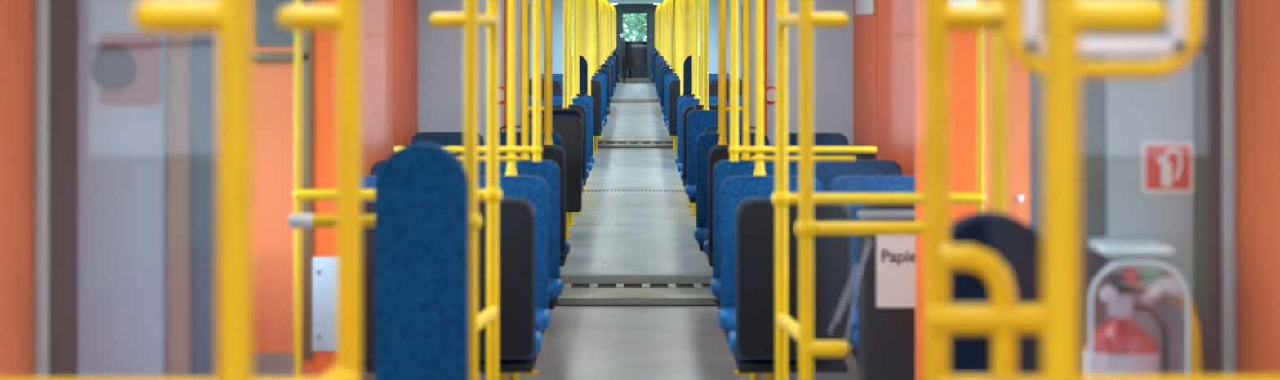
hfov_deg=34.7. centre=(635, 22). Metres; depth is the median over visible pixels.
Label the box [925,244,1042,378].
rail
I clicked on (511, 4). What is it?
pole
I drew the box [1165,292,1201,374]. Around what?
hoop
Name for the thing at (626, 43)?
wall
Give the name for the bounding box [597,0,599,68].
pole
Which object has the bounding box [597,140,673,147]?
threshold
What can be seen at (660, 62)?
seat
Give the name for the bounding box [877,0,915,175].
panel
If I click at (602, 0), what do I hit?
pole
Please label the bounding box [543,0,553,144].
pole
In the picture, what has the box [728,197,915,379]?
seat
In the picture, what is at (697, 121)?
seat
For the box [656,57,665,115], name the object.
seat
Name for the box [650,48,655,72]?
seat
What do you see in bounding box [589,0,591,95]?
pole
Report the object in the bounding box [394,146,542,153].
grab rail
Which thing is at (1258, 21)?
wall
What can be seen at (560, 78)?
seat
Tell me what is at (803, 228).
grab rail
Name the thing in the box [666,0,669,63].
pole
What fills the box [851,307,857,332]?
seat cushion
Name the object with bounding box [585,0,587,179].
pole
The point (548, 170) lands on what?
seat
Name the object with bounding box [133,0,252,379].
pole
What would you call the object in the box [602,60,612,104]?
seat
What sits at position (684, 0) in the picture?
pole
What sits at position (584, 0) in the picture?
pole
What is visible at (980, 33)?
post
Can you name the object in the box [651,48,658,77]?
seat
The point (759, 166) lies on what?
pole
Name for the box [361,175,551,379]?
seat
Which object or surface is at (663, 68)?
seat
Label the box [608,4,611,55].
pole
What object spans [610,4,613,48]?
pole
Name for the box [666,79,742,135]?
seat
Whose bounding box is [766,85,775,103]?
round sticker
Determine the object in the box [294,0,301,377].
post
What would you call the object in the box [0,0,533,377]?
wall
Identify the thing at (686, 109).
seat
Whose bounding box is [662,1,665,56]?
pole
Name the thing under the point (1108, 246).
shelf
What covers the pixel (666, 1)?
pole
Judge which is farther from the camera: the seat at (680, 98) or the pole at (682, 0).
the pole at (682, 0)
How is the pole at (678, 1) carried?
on the seat at (670, 77)
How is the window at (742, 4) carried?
in the wall at (1258, 21)
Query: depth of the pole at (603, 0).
38.80 m
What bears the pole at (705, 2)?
on the seat at (697, 121)
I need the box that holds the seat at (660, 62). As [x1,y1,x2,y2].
[657,61,666,98]
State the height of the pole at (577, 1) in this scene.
1.271 m
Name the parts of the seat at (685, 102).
leg, handle, backrest, backrest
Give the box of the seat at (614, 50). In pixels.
[613,49,620,75]
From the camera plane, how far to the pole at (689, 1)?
20.94 m
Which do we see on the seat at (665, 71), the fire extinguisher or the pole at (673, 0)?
the pole at (673, 0)
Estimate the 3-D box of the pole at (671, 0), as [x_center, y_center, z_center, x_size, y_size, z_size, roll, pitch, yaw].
[0.610,0.589,32.600,0.157,2.323,0.055,0,0,0]
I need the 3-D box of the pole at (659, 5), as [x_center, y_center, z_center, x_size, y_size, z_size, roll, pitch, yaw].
[0.610,0.589,53.800,0.157,2.323,0.055,0,0,0]
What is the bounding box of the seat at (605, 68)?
[600,66,609,133]
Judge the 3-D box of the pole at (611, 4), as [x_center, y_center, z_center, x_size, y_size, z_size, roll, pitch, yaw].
[-0.615,0.063,56.220,0.157,1.271,0.055,0,0,0]
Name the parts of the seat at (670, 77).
backrest, backrest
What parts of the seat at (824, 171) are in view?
leg, backrest, backrest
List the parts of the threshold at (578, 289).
tread plate, plate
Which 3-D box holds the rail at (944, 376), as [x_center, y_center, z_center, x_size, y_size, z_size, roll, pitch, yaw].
[0.930,0.515,2.900,1.014,0.033,0.034,0,0,0]
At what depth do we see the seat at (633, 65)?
61.25 m
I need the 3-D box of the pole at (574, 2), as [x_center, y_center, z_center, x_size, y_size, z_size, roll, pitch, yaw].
[-0.615,0.063,19.020,0.157,1.271,0.055,0,0,0]
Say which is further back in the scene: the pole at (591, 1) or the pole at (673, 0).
the pole at (673, 0)
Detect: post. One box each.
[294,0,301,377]
[551,0,552,128]
[628,40,631,78]
[977,0,984,211]
[990,0,1008,213]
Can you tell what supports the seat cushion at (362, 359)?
on the seat at (520, 344)
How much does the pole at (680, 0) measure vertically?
2.323 m
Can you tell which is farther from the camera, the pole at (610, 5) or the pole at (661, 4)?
the pole at (610, 5)
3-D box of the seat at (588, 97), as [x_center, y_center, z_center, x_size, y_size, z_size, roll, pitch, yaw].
[-0.880,1.204,19.688,0.980,1.093,0.495,0,0,0]
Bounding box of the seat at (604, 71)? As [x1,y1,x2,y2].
[598,66,608,139]
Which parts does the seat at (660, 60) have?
backrest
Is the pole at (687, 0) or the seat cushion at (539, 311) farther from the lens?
the pole at (687, 0)
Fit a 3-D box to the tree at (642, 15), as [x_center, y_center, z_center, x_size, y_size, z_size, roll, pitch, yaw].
[0.126,-0.776,86.023,4.711,7.462,4.674,0,0,0]
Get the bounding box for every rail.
[0,365,358,379]
[288,212,481,230]
[292,187,502,202]
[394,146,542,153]
[457,155,519,160]
[528,106,545,111]
[725,106,742,111]
[728,146,876,153]
[751,155,855,160]
[771,191,986,206]
[794,219,953,237]
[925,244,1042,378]
[937,374,1279,379]
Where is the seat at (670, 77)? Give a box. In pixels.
[665,72,739,157]
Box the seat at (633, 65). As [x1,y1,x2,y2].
[625,50,635,76]
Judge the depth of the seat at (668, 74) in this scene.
28.25 m
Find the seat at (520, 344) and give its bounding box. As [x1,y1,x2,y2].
[361,197,542,379]
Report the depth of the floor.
14.97 m
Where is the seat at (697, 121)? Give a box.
[684,104,742,202]
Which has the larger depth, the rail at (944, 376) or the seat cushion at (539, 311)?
the seat cushion at (539, 311)
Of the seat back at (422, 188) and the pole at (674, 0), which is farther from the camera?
the pole at (674, 0)
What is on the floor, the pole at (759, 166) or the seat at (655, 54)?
the seat at (655, 54)
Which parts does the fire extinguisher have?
lever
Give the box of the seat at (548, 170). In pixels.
[369,159,562,374]
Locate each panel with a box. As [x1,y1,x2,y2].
[361,0,393,175]
[393,0,417,152]
[853,0,877,159]
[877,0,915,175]
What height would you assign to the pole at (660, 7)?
2.323 m
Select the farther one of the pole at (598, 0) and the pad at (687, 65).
the pole at (598, 0)
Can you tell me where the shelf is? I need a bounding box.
[1087,236,1174,257]
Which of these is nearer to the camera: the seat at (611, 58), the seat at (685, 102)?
the seat at (685, 102)
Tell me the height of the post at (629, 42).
1.110 m
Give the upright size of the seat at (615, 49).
1.050 m
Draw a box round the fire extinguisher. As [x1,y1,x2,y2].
[1083,268,1183,374]
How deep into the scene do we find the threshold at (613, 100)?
45.44 m
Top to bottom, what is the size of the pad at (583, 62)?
1.440 m
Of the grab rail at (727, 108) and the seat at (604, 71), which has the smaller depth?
the grab rail at (727, 108)
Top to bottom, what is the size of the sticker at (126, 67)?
0.175 m
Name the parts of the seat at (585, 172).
leg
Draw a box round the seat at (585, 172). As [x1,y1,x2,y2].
[541,104,589,226]
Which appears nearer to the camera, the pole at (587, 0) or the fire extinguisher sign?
the fire extinguisher sign
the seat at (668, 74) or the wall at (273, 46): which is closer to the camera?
the wall at (273, 46)
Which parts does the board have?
board frame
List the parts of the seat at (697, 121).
handle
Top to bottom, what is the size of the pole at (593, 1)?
1.271 m
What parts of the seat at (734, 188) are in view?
leg, backrest, backrest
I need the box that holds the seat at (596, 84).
[528,79,603,135]
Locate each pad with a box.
[579,54,587,94]
[683,54,699,94]
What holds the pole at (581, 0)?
on the floor
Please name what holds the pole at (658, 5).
on the floor
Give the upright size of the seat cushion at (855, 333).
0.075 m
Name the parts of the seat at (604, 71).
backrest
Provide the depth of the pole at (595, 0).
28.88 m
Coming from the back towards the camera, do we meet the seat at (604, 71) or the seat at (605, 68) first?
the seat at (605, 68)
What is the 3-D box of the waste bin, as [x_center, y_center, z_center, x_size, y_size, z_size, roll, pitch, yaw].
[0.975,1.225,7.550,0.300,1.050,0.250,0,0,0]
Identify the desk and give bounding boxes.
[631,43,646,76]
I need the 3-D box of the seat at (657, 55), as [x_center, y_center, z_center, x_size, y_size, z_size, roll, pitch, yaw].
[0.880,1.204,43.587,0.980,1.093,0.495,0,0,0]
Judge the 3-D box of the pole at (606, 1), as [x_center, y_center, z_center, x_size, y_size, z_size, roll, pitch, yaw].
[-0.610,0.589,44.700,0.157,2.323,0.055,0,0,0]
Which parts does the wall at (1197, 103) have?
trim, door, trim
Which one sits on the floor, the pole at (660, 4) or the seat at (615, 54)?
the seat at (615, 54)
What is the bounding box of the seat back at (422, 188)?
[375,142,468,379]
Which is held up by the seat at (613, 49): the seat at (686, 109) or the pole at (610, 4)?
the pole at (610, 4)
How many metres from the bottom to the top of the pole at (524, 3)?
1.271 m
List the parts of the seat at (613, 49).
backrest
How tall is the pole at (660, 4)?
1.271 m
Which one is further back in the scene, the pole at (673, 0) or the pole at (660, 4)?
the pole at (660, 4)
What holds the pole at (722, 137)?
on the seat at (718, 153)
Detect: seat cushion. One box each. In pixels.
[361,358,375,360]
[535,307,543,332]
[548,277,556,302]
[688,184,696,197]
[698,227,707,244]
[716,277,720,301]
[724,307,735,333]
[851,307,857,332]
[851,328,857,352]
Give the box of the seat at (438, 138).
[410,125,562,155]
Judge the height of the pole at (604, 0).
2.323 m
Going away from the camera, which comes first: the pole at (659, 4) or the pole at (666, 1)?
the pole at (666, 1)
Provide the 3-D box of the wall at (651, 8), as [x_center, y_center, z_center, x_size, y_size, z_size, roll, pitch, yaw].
[0.000,0.590,60.000,2.900,2.320,0.100,0,0,0]
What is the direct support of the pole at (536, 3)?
attached to the ceiling
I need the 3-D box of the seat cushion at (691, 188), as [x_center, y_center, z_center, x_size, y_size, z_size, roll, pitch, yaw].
[0.640,1.327,16.145,0.450,0.075,0.410,0,0,0]
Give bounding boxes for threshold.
[555,273,718,306]
[583,189,684,191]
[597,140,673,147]
[611,98,658,102]
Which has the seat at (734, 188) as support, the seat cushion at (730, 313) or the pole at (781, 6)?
the seat cushion at (730, 313)
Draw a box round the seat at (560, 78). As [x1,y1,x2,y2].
[530,72,604,156]
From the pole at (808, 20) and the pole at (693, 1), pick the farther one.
the pole at (693, 1)
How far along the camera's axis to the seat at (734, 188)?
9.31 m
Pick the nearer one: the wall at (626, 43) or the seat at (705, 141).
the seat at (705, 141)
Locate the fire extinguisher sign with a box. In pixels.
[1142,142,1193,192]
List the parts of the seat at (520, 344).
leg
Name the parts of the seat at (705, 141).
handle, backrest, backrest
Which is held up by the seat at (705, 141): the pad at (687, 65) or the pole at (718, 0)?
the pole at (718, 0)
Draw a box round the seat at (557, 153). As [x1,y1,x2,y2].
[404,144,569,266]
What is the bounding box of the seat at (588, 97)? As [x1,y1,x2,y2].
[528,90,595,204]
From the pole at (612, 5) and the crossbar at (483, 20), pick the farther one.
the pole at (612, 5)
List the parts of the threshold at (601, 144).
tread plate, plate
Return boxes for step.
[617,78,651,82]
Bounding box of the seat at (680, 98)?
[675,90,742,206]
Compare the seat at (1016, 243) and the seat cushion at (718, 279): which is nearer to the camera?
the seat at (1016, 243)
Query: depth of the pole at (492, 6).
6.30 m
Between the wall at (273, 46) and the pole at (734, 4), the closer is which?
the wall at (273, 46)
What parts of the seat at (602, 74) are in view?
backrest, leg, backrest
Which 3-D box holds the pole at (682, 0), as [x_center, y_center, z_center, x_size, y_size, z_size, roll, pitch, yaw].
[0.610,0.589,23.550,0.157,2.323,0.055,0,0,0]
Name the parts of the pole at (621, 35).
post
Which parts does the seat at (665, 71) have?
backrest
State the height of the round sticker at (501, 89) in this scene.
0.120 m
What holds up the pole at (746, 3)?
on the seat at (824, 171)
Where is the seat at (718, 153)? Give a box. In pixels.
[703,144,875,266]
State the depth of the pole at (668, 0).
37.20 m
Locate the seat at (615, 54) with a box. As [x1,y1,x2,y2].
[612,52,618,81]
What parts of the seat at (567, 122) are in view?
backrest, leg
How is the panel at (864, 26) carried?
attached to the wall at (1258, 21)
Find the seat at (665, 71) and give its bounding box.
[661,66,672,138]
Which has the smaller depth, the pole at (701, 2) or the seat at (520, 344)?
the seat at (520, 344)
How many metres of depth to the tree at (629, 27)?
77.81 m
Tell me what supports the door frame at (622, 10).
in the wall at (651, 8)
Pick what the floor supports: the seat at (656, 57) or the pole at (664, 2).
the seat at (656, 57)
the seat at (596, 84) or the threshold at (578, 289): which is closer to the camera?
the threshold at (578, 289)
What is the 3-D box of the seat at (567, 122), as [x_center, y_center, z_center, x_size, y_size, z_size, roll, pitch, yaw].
[-0.905,1.219,16.800,0.964,1.062,0.520,0,0,0]
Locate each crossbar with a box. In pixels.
[469,306,498,330]
[478,14,497,26]
[775,311,811,342]
[776,13,799,26]
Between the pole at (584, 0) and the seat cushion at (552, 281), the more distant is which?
the pole at (584, 0)
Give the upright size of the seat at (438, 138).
1.093 m
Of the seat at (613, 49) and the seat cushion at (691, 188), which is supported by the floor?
the seat at (613, 49)
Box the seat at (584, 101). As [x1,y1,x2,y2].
[528,93,592,213]
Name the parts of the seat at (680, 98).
backrest, handle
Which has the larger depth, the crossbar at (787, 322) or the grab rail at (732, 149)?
the grab rail at (732, 149)
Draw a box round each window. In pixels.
[622,12,646,42]
[742,4,742,79]
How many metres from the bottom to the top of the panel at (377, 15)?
2.000 m
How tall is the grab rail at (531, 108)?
0.029 m
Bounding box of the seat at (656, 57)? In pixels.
[654,57,662,107]
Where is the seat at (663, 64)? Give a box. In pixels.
[658,61,669,106]
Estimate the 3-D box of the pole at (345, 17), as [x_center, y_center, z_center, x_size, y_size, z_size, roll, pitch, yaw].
[-0.490,0.589,3.150,0.157,2.323,0.055,0,0,0]
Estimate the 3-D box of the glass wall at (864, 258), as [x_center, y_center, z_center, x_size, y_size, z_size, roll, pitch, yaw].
[0.885,0.390,5.289,0.830,1.280,0.010,0,0,0]
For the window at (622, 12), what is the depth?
62.99 m
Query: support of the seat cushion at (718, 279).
on the seat at (824, 171)
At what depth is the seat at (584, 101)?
18.95 m
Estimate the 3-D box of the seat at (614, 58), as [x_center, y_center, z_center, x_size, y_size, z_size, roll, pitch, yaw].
[-0.882,1.225,42.413,0.975,1.050,0.495,0,0,0]
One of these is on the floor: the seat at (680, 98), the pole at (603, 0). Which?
the seat at (680, 98)
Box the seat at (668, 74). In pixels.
[663,70,729,150]
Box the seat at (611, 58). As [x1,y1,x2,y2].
[607,55,615,91]
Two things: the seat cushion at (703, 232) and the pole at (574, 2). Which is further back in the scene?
the pole at (574, 2)
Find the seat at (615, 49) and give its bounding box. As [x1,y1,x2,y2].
[614,48,620,72]
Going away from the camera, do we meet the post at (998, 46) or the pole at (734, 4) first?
the post at (998, 46)
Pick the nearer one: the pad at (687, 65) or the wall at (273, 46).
the wall at (273, 46)
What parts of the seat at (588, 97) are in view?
handle, backrest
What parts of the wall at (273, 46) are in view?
panel, plate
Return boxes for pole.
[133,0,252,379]
[276,0,361,379]
[429,0,478,379]
[479,0,498,379]
[505,0,517,174]
[520,0,529,159]
[533,0,541,160]
[542,0,545,132]
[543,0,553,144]
[562,0,568,107]
[568,0,573,104]
[572,0,577,97]
[576,0,579,93]
[579,0,581,55]
[581,0,583,194]
[582,0,584,189]
[584,0,586,184]
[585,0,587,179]
[586,0,588,94]
[588,0,589,94]
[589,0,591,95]
[591,0,591,79]
[591,0,595,75]
[593,0,595,72]
[595,0,597,72]
[596,0,598,141]
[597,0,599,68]
[598,0,600,69]
[600,0,603,64]
[600,0,604,62]
[601,0,604,62]
[602,0,605,60]
[603,0,607,59]
[604,0,607,58]
[604,0,608,57]
[605,0,610,55]
[606,0,610,54]
[606,4,608,57]
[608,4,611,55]
[609,4,612,55]
[609,4,613,50]
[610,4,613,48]
[611,4,614,48]
[611,4,615,47]
[612,4,616,48]
[619,33,625,83]
[654,4,658,48]
[655,4,659,48]
[656,4,659,48]
[657,4,660,48]
[657,4,661,50]
[658,7,660,55]
[659,4,662,55]
[660,0,665,54]
[660,0,666,55]
[662,0,666,55]
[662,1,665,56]
[663,0,666,58]
[663,0,667,59]
[665,0,668,61]
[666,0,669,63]
[666,0,671,63]
[669,0,671,68]
[670,0,672,68]
[671,0,673,68]
[672,0,674,141]
[674,0,675,72]
[675,0,677,72]
[676,0,679,75]
[680,0,681,95]
[681,0,682,95]
[682,0,684,94]
[684,0,685,61]
[685,0,687,58]
[686,0,688,57]
[688,0,690,56]
[690,0,699,54]
[691,0,694,93]
[693,0,699,98]
[698,0,703,104]
[702,0,709,110]
[717,0,719,133]
[718,0,727,144]
[729,0,738,160]
[741,0,751,159]
[753,0,765,174]
[775,0,796,379]
[799,0,848,379]
[924,0,1004,379]
[1042,0,1168,379]
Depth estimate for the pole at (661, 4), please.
46.48 m
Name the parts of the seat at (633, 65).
backrest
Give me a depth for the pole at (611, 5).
53.78 m
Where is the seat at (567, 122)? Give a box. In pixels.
[528,107,583,237]
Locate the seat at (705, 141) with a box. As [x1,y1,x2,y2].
[693,126,848,301]
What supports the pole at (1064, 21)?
on the floor
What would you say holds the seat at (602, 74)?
on the floor
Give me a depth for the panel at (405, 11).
12.81 m
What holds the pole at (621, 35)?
on the floor
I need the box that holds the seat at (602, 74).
[541,70,607,151]
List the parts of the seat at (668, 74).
backrest, leg, backrest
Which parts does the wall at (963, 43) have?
label plate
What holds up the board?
hanging from the ceiling
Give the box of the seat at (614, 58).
[608,56,616,107]
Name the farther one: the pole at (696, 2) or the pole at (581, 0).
the pole at (581, 0)
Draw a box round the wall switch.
[854,0,875,14]
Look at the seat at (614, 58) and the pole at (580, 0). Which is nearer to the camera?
the pole at (580, 0)
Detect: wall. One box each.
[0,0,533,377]
[251,0,336,377]
[417,0,853,155]
[541,0,729,73]
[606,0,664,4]
[613,4,657,82]
[622,11,646,76]
[738,0,1279,374]
[829,235,872,342]
[915,0,1030,379]
[1030,0,1236,374]
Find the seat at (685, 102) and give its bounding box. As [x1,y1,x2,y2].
[677,93,742,214]
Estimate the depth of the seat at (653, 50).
52.38 m
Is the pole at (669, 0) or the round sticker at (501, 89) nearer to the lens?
the round sticker at (501, 89)
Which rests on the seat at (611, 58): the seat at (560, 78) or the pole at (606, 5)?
the pole at (606, 5)
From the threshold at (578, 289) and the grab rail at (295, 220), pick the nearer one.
the grab rail at (295, 220)
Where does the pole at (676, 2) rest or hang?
on the seat at (668, 74)
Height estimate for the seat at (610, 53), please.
1.093 m
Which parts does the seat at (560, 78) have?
backrest, backrest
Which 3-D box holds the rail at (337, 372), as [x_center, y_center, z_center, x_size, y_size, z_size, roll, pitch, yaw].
[-0.924,0.540,3.041,1.027,0.060,0.077,0,0,0]
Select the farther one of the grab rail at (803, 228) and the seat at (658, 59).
the seat at (658, 59)
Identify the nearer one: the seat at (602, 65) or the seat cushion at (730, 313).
the seat cushion at (730, 313)
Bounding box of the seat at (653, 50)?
[650,49,657,75]
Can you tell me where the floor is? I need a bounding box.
[362,82,860,379]
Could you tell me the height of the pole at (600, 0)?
1.271 m
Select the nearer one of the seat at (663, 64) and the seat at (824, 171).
the seat at (824, 171)
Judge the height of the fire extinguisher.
0.672 m
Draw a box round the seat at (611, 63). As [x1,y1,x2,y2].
[604,61,613,98]
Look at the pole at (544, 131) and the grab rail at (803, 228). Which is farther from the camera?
the pole at (544, 131)
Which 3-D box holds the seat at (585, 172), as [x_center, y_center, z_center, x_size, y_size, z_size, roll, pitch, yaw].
[-0.892,1.225,17.812,0.975,1.050,0.495,0,0,0]
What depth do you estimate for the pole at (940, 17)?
2.98 m
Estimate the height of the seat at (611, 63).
1.050 m
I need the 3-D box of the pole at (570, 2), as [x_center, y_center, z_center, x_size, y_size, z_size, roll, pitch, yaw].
[-0.615,0.063,17.600,0.157,1.271,0.055,0,0,0]
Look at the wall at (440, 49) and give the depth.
13.60 m
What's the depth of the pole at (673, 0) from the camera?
29.98 m
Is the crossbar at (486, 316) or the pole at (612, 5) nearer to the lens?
the crossbar at (486, 316)
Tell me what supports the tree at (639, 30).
on the ground
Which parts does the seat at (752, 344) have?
leg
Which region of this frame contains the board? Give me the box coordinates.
[1004,0,1203,78]
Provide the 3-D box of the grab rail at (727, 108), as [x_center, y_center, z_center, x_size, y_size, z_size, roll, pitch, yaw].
[0.623,0.550,13.020,0.185,0.029,0.030,0,0,0]
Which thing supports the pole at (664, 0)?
on the floor
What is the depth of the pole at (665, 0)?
43.80 m
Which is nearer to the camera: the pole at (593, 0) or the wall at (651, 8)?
the pole at (593, 0)
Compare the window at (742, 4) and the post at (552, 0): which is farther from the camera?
the window at (742, 4)
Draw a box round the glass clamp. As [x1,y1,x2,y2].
[798,340,848,356]
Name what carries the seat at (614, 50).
on the floor
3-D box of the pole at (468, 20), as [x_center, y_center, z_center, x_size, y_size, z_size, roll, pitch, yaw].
[-0.490,0.589,5.480,0.157,2.323,0.055,0,0,0]
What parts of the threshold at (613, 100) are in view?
tread plate, plate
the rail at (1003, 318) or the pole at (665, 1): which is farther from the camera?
the pole at (665, 1)
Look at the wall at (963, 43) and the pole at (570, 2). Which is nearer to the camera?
the wall at (963, 43)
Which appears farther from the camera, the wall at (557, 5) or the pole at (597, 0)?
the pole at (597, 0)
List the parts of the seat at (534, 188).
backrest, backrest, leg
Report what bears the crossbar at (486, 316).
attached to the pole at (468, 20)
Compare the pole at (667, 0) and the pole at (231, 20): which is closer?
the pole at (231, 20)
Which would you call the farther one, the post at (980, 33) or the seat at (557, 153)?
the seat at (557, 153)
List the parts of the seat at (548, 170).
backrest, backrest, leg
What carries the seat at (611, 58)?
on the floor
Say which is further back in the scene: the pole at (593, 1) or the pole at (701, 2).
the pole at (593, 1)
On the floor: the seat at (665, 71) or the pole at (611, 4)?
the seat at (665, 71)
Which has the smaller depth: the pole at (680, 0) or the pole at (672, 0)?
the pole at (680, 0)
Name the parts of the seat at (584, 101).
backrest, backrest, handle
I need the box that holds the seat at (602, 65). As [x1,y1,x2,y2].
[600,64,610,128]
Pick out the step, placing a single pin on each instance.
(620, 80)
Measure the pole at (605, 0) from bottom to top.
2.323 m
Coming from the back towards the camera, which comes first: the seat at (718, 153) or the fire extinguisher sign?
the seat at (718, 153)
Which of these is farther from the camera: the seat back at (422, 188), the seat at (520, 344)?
the seat at (520, 344)
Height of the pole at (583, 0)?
2.323 m
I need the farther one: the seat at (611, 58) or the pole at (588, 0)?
the seat at (611, 58)
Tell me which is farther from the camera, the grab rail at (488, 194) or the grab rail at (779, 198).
the grab rail at (488, 194)
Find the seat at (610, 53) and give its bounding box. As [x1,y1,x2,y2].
[609,53,617,84]
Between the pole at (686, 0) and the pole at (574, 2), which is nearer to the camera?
the pole at (574, 2)
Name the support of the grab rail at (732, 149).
attached to the pole at (734, 4)
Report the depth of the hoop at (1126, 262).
4.71 m
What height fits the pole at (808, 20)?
2.323 m
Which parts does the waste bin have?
lid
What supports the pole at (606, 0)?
on the seat at (610, 53)
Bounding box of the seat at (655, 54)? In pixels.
[652,52,658,81]
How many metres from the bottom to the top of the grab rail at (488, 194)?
0.060 m
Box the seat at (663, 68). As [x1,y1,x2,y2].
[659,66,669,130]
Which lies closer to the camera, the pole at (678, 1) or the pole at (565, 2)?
the pole at (565, 2)
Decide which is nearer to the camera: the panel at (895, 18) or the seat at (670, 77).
the panel at (895, 18)
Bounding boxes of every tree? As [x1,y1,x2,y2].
[622,13,644,40]
[622,14,646,40]
[626,13,646,40]
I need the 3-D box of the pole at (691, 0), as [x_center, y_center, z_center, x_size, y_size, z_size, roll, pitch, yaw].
[0.610,0.589,20.300,0.157,2.323,0.055,0,0,0]
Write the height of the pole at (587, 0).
2.323 m
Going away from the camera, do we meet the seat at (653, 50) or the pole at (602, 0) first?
the pole at (602, 0)
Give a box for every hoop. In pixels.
[1088,259,1190,374]
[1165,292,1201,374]
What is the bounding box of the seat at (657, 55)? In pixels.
[653,53,662,85]
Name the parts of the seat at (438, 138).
backrest, handle, backrest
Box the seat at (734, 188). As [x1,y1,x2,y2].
[718,175,915,379]
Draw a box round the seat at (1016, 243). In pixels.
[950,210,1042,374]
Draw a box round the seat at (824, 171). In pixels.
[710,159,902,374]
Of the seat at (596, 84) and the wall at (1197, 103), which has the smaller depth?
the wall at (1197, 103)
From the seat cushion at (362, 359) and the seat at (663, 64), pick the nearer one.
the seat cushion at (362, 359)
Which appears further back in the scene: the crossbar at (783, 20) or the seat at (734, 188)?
the seat at (734, 188)
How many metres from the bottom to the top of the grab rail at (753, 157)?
0.219 m
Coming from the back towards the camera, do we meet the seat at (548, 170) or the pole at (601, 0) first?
the pole at (601, 0)
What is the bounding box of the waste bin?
[856,209,915,379]
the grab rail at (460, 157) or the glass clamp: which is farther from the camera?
the grab rail at (460, 157)
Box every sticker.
[90,32,161,106]
[498,85,504,103]
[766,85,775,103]
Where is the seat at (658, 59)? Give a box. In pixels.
[655,56,663,91]
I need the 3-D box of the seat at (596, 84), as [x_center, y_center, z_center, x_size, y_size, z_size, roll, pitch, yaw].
[-0.892,1.225,25.613,0.975,1.050,0.495,0,0,0]
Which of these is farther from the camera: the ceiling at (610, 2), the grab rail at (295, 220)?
the ceiling at (610, 2)
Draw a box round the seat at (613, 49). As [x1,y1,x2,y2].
[613,48,619,93]
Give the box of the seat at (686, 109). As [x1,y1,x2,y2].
[680,105,742,227]
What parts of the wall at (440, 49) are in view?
edge trim, edge trim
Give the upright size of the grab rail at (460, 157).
0.219 m
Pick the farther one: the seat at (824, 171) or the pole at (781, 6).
the seat at (824, 171)
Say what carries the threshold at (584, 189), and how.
on the floor
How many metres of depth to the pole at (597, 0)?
29.98 m

